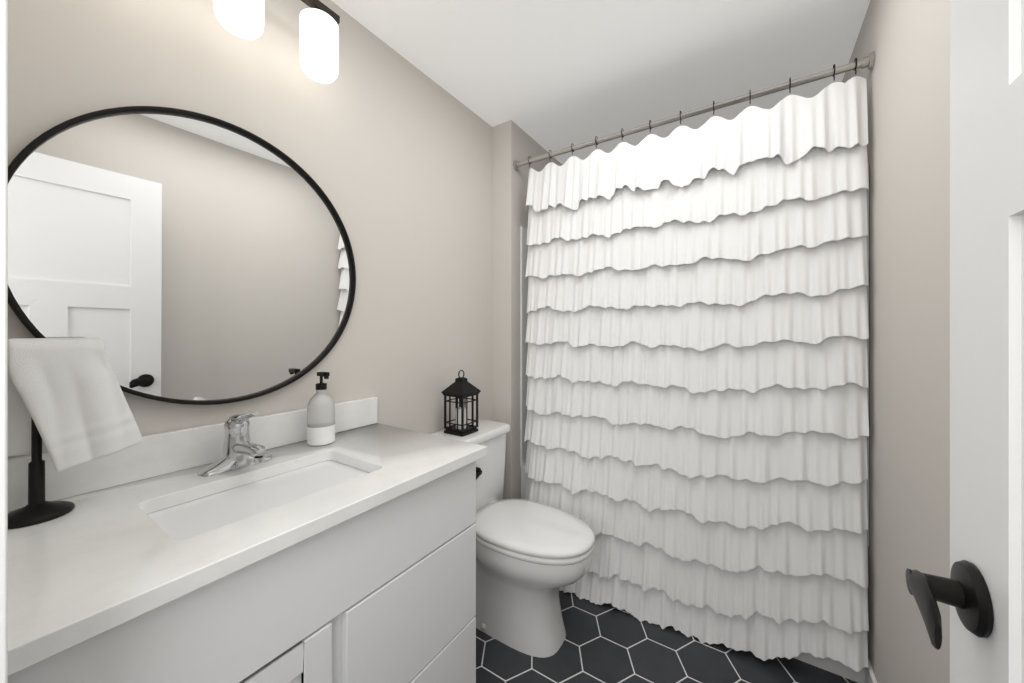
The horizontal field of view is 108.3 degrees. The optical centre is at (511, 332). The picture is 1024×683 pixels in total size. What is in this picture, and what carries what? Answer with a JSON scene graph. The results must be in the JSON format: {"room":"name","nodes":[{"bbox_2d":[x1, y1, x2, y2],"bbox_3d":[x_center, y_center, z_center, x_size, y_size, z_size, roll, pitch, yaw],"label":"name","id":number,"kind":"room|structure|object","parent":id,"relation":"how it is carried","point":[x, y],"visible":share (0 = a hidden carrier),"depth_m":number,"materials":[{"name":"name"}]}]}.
{"room":"bathroom","nodes":[
{"label":"bathroom","id":0,"kind":"room"},
{"bbox_2d":[8,0,491,458],"bbox_3d":[-0.805,0.043,1.172,0.120,2.440,4.280,0,0,33],"label":"wall","id":1,"kind":"structure","parent":0,"point":[385,146],"depth_m":1.38,"materials":[{"name":"grey paint"}]},
{"bbox_2d":[8,106,355,404],"bbox_3d":[-0.798,-0.194,1.042,0.029,0.784,0.784,0,0,33],"label":"mirror","id":2,"kind":"object","parent":1,"relation":"attached to","point":[173,255],"visible":0.81,"depth_m":0.95,"materials":[{"name":"black mirror"}]},
{"bbox_2d":[213,0,339,83],"bbox_3d":[-0.744,-0.929,0.989,0.181,0.279,0.546,0,0,33],"label":"sconce","id":3,"kind":"object","parent":1,"relation":"attached to","point":[319,21],"visible":1,"depth_m":1.10,"materials":[{"name":"white glass"}]},
{"bbox_2d":[492,120,561,498],"bbox_3d":[0.173,0.043,2.438,0.130,2.440,0.850,0,0,33],"label":"wall","id":4,"kind":"structure","parent":0,"point":[512,141],"depth_m":2.09,"materials":[{"name":"grey paint"}]},
{"bbox_2d":[331,0,869,164],"bbox_3d":[-0.085,-1.207,0.701,1.840,0.060,4.280,0,0,33],"label":"ceiling","id":5,"kind":"structure","parent":0,"point":[551,75],"depth_m":1.56,"materials":[{"name":"white paint"}]},
{"bbox_2d":[476,591,857,682],"bbox_3d":[-0.085,1.293,0.701,1.840,0.060,4.280,0,0,33],"label":"floor","id":6,"kind":"structure","parent":0,"point":[606,643],"depth_m":1.43,"materials":[{"name":"tile"}]},
{"bbox_2d":[8,397,486,682],"bbox_3d":[-0.571,0.758,0.910,0.558,1.010,0.951,0,0,33],"label":"bathroom vanity","id":7,"kind":"object","parent":6,"relation":"on","point":[348,555],"visible":0.98,"depth_m":0.77,"materials":[{"name":"white"}]},
{"bbox_2d":[8,338,142,528],"bbox_3d":[-0.899,0.183,0.736,0.096,0.343,0.226,0,0,33],"label":"towel stand","id":8,"kind":"object","parent":7,"relation":"on","point":[68,407],"visible":0.96,"depth_m":0.72,"materials":[{"name":"white fabric"}]},
{"bbox_2d":[197,412,271,475],"bbox_3d":[-0.689,0.277,0.959,0.172,0.155,0.166,0,0,33],"label":"faucet","id":9,"kind":"object","parent":7,"relation":"on","point":[241,449],"visible":1,"depth_m":0.96,"materials":[{"name":"silver metal"}]},
{"bbox_2d":[307,372,334,445],"bbox_3d":[-0.613,0.241,1.190,0.081,0.227,0.081,0,0,33],"label":"soap dispenser","id":10,"kind":"object","parent":7,"relation":"on","point":[321,418],"visible":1,"depth_m":1.16,"materials":[{"name":"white glass"}]},
{"bbox_2d":[431,419,594,657],"bbox_3d":[0.003,0.863,1.624,0.730,0.800,0.434,0,0,33],"label":"toilet","id":11,"kind":"object","parent":6,"relation":"on","point":[532,557],"visible":0.83,"depth_m":1.49,"materials":[{"name":"white ceramic"}]},
{"bbox_2d":[441,370,480,436],"bbox_3d":[-0.235,0.317,1.717,0.128,0.289,0.128,0,0,33],"label":"lantern","id":12,"kind":"object","parent":11,"relation":"on","point":[462,389],"visible":1,"depth_m":1.69,"materials":[{"name":"black metal"}]},
{"bbox_2d":[520,162,868,682],"bbox_3d":[0.867,0.328,2.037,1.466,1.870,0.758,0,0,33],"label":"bathtub","id":13,"kind":"object","parent":6,"relation":"on","point":[839,668],"depth_m":2.12,"materials":[{"name":"white ceramic"}]},
{"bbox_2d":[842,0,949,682],"bbox_3d":[0.635,0.043,0.230,0.120,2.440,4.280,0,0,33],"label":"wall","id":14,"kind":"structure","parent":0,"point":[907,76],"depth_m":0.99,"materials":[{"name":"grey paint"}]},
{"bbox_2d":[513,51,874,169],"bbox_3d":[0.635,-0.938,1.682,1.468,0.061,0.052,0,0,33],"label":"curtain rod","id":15,"kind":"object","parent":14,"relation":"attached to","point":[867,62],"visible":1,"depth_m":1.53,"materials":[{"name":"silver metal"}]},
{"bbox_2d":[524,76,868,671],"bbox_3d":[0.627,0.178,1.612,1.370,2.161,0.147,0,0,33],"label":"shower curtain","id":16,"kind":"object","parent":15,"relation":"hanging from","point":[697,420],"visible":1,"depth_m":1.51,"materials":[{"name":"white fabric"}]},
{"bbox_2d":[865,659,877,682],"bbox_3d":[0.967,1.213,0.860,0.013,0.100,1.098,0,0,33],"label":"baseboard","id":17,"kind":"structure","parent":14,"relation":"attached to","point":[870,677],"depth_m":1.25,"materials":[{"name":"white wood"}]},
{"bbox_3d":[-0.187,-0.992,0.015,0.860,0.370,0.120,0,0,33],"label":"wall","id":18,"kind":"structure","parent":0,"visible":0},
{"bbox_2d":[0,0,7,682],"bbox_3d":[-0.169,0.193,0.036,1.008,2.140,0.186,0,0,33],"label":"door frame","id":19,"kind":"structure","parent":18,"relation":"attached to","point":[3,341],"depth_m":0.34,"materials":[{"name":"white wood"}]},
{"bbox_2d":[906,0,1023,682],"bbox_3d":[0.309,0.234,0.095,0.135,2.033,0.770,0,0,33],"label":"door","id":20,"kind":"structure","parent":18,"relation":"in","point":[980,591],"depth_m":0.36,"materials":[{"name":"white paint"}]}
]}

